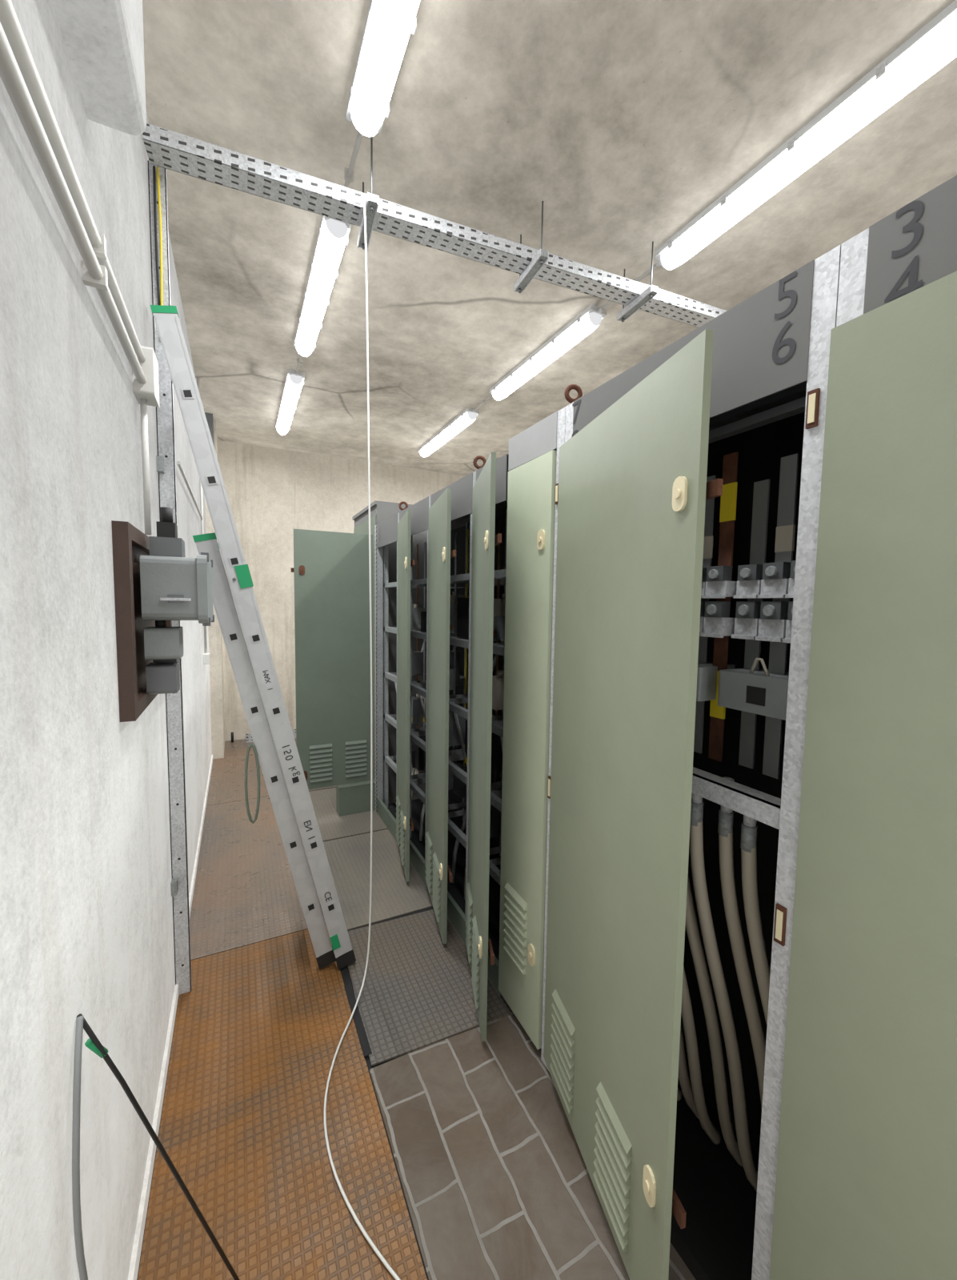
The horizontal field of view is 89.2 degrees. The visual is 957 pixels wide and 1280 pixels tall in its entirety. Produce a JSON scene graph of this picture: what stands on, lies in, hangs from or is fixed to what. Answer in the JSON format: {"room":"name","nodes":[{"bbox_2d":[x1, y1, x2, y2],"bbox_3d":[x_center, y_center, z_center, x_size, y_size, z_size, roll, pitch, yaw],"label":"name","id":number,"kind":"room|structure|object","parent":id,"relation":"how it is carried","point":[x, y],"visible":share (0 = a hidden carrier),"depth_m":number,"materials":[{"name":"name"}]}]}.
{"room":"electrical switchgear room","nodes":[
{"label":"electrical switchgear room","id":0,"kind":"room"},
{"bbox_2d":[51,0,146,135],"bbox_3d":[-0.073,-1.261,-0.338,0.095,0.717,2.845,-1,5,-26],"label":"beam","id":1,"kind":"structure","parent":0,"point":[103,39],"depth_m":0.85,"materials":[{"name":"paint"}]},
{"bbox_2d":[0,0,212,1279],"bbox_3d":[-1.262,-0.212,1.723,0.260,3.147,7.830,-1,5,-26],"label":"wall","id":2,"kind":"structure","parent":0,"point":[86,925],"depth_m":0.79,"materials":[{"name":"paint"}]},
{"bbox_2d":[0,0,210,664],"bbox_3d":[-0.783,-0.666,1.068,0.049,2.122,5.880,-1,5,-26],"label":"pipes","id":3,"kind":"object","parent":2,"relation":"attached to","point":[19,74],"visible":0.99,"depth_m":0.76,"materials":[{"name":"white plastic"}]},
{"bbox_2d":[72,1013,240,1279],"bbox_3d":[-0.582,1.002,0.885,0.065,0.847,0.325,2,4,13],"label":"cable","id":4,"kind":"object","parent":2,"relation":"attached to","point":[93,1043],"visible":1,"depth_m":0.75,"materials":[{"name":"black rubber"}]},
{"bbox_2d":[111,506,214,722],"bbox_3d":[-0.877,-0.101,1.423,0.175,0.510,0.735,-1,5,-26],"label":"box","id":5,"kind":"object","parent":2,"relation":"attached to","point":[156,585],"visible":1,"depth_m":1.22,"materials":[{"name":"brown paint"}]},
{"bbox_2d":[147,160,192,995],"bbox_3d":[-1.109,-0.128,1.750,0.051,2.969,0.075,-1,5,-26],"label":"channel","id":6,"kind":"object","parent":2,"relation":"attached to","point":[157,175],"visible":0.66,"depth_m":1.73,"materials":[{"name":"grey metal"}]},
{"bbox_2d":[204,412,224,759],"bbox_3d":[-2.568,-0.452,4.722,0.100,3.147,0.780,-1,5,-26],"label":"wall","id":7,"kind":"structure","parent":0,"point":[216,678],"depth_m":4.57,"materials":[{"name":"paint"}]},
{"bbox_2d":[136,764,433,1279],"bbox_3d":[0.188,1.393,2.576,3.550,0.161,7.830,-1,5,-26],"label":"floor","id":8,"kind":"structure","parent":0,"point":[345,973],"depth_m":1.70,"materials":[{"name":"grey concrete"}]},
{"bbox_2d":[206,738,288,805],"bbox_3d":[-2.139,1.147,4.493,0.576,0.005,1.795,-1,5,-26],"label":"floor plate","id":9,"kind":"object","parent":8,"relation":"on","point":[227,778],"visible":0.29,"depth_m":4.15,"materials":[{"name":"brown metal"}]},
{"bbox_2d":[230,729,296,742],"bbox_3d":[-2.276,1.030,5.332,0.793,0.110,0.156,-1,5,-26],"label":"tray","id":10,"kind":"object","parent":9,"relation":"on","point":[248,736],"visible":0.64,"depth_m":5.17,"materials":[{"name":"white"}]},
{"bbox_2d":[189,796,325,960],"bbox_3d":[-1.353,1.274,2.918,0.576,0.005,1.725,-1,5,-26],"label":"floor plate","id":11,"kind":"object","parent":8,"relation":"on","point":[245,893],"visible":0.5,"depth_m":2.57,"materials":[{"name":"brown metal"}]},
{"bbox_2d":[137,924,427,1279],"bbox_3d":[-0.560,1.403,1.330,0.576,0.005,1.825,-1,5,-26],"label":"floor plate","id":12,"kind":"object","parent":8,"relation":"on","point":[258,1030],"visible":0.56,"depth_m":1.36,"materials":[{"name":"orange metal"}]},
{"bbox_2d":[149,304,356,970],"bbox_3d":[-0.873,0.115,1.971,0.644,2.455,0.427,-1,5,-26],"label":"ladder","id":13,"kind":"object","parent":12,"relation":"on","point":[341,951],"visible":1,"depth_m":1.79,"materials":[{"name":"metal"}]},
{"bbox_2d":[294,737,336,791],"bbox_3d":[-1.582,1.134,4.760,0.645,0.006,1.811,-1,5,-26],"label":"cover plate","id":14,"kind":"object","parent":8,"relation":"on","point":[294,737],"visible":0.07,"depth_m":3.92,"materials":[{"name":"grey metal"}]},
{"bbox_2d":[308,787,387,842],"bbox_3d":[-0.978,1.232,3.548,0.645,0.006,0.875,-1,5,-26],"label":"cover plate","id":15,"kind":"object","parent":8,"relation":"on","point":[332,826],"visible":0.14,"depth_m":3.35,"materials":[{"name":"grey metal"}]},
{"bbox_2d":[323,829,433,930],"bbox_3d":[-0.577,1.298,2.745,0.645,0.006,0.895,-1,5,-26],"label":"cover plate","id":16,"kind":"object","parent":8,"relation":"on","point":[349,858],"visible":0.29,"depth_m":2.63,"materials":[{"name":"grey metal"}]},
{"bbox_2d":[347,909,513,1066],"bbox_3d":[-0.228,1.353,2.005,0.570,0.006,0.688,-1,5,-24],"label":"cover plate","id":17,"kind":"object","parent":8,"relation":"on","point":[417,993],"visible":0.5,"depth_m":1.90,"materials":[{"name":"grey metal"}]},
{"bbox_2d":[290,175,956,1279],"bbox_3d":[-0.058,0.242,2.131,1.139,2.217,5.841,-1,5,-26],"label":"switchgear","id":18,"kind":"object","parent":8,"relation":"on","point":[664,683],"visible":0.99,"depth_m":0.99,"materials":[{"name":"green metal"}]},
{"bbox_2d":[217,440,465,741],"bbox_3d":[-1.477,-0.519,5.838,3.050,3.147,0.250,-1,5,-26],"label":"wall","id":19,"kind":"structure","parent":0,"point":[272,493],"depth_m":5.34,"materials":[{"name":"paint"}]},
{"bbox_2d":[369,1013,696,1279],"bbox_3d":[0.990,1.484,0.533,1.480,0.004,3.055,-1,5,-26],"label":"tile floor","id":20,"kind":"structure","parent":0,"point":[496,1181],"depth_m":1.30,"materials":[{"name":"tile"}]},
{"bbox_2d":[142,0,956,475],"bbox_3d":[0.235,-1.914,2.332,3.550,0.200,7.830,-1,5,-26],"label":"ceiling","id":21,"kind":"structure","parent":0,"point":[627,119],"depth_m":1.84,"materials":[{"name":"concrete"}]},
{"bbox_2d":[275,369,304,434],"bbox_3d":[-1.577,-1.919,4.022,0.124,0.088,1.320,-1,5,-26],"label":"hanging lamp","id":22,"kind":"object","parent":21,"relation":"attached to","point":[294,383],"visible":0.99,"depth_m":3.79,"materials":[{"name":"white plastic"}]},
{"bbox_2d":[293,215,351,356],"bbox_3d":[-0.860,-1.803,2.585,0.124,0.088,1.260,-1,5,-26],"label":"hanging lamp","id":23,"kind":"object","parent":21,"relation":"attached to","point":[333,235],"visible":0.91,"depth_m":2.37,"materials":[{"name":"white plastic"}]},
{"bbox_2d":[296,133,362,373],"bbox_3d":[-0.091,-1.706,1.043,0.032,0.032,5.348,-1,5,-26],"label":"conduit","id":24,"kind":"object","parent":21,"relation":"attached to","point":[348,172],"depth_m":1.82,"materials":[{"name":"white plastic"}]},
{"bbox_2d":[323,199,401,1279],"bbox_3d":[-0.007,-0.032,0.855,0.301,2.934,2.155,-2,5,-30],"label":"cable","id":25,"kind":"object","parent":21,"relation":"hanging from","point":[376,1250],"visible":1,"depth_m":1.75,"materials":[{"name":"white plastic"}]},
{"bbox_2d":[345,0,421,136],"bbox_3d":[-0.115,-1.682,1.092,0.124,0.088,1.315,-1,5,-26],"label":"hanging lamp","id":26,"kind":"object","parent":21,"relation":"attached to","point":[389,24],"visible":1,"depth_m":1.41,"materials":[{"name":"white plastic"}]},
{"bbox_2d":[142,122,726,327],"bbox_3d":[0.338,-1.673,2.133,3.040,0.246,0.357,-1,5,-26],"label":"tray","id":27,"kind":"object","parent":21,"relation":"hanging from","point":[167,149],"depth_m":1.86,"materials":[{"name":"silver metal"}]},
{"bbox_2d":[417,407,479,457],"bbox_3d":[-0.319,-1.947,4.647,0.124,0.088,1.320,-1,5,-26],"label":"hanging lamp","id":28,"kind":"object","parent":21,"relation":"attached to","point":[468,415],"visible":1,"depth_m":4.46,"materials":[{"name":"white plastic"}]},
{"bbox_2d":[489,304,606,400],"bbox_3d":[0.398,-1.831,3.210,0.124,0.088,1.260,-1,5,-26],"label":"hanging lamp","id":29,"kind":"object","parent":21,"relation":"attached to","point":[583,324],"visible":1,"depth_m":3.02,"materials":[{"name":"white plastic"}]},
{"bbox_2d":[474,263,657,410],"bbox_3d":[1.167,-1.734,1.668,0.032,0.032,5.348,-1,5,-26],"label":"conduit","id":30,"kind":"object","parent":21,"relation":"attached to","point":[483,402],"depth_m":2.59,"materials":[{"name":"white plastic"}]},
{"bbox_2d":[654,0,956,270],"bbox_3d":[1.143,-1.710,1.718,0.124,0.088,1.315,-1,5,-26],"label":"hanging lamp","id":31,"kind":"object","parent":21,"relation":"attached to","point":[934,46],"visible":1,"depth_m":1.61,"materials":[{"name":"white plastic"}]}
]}

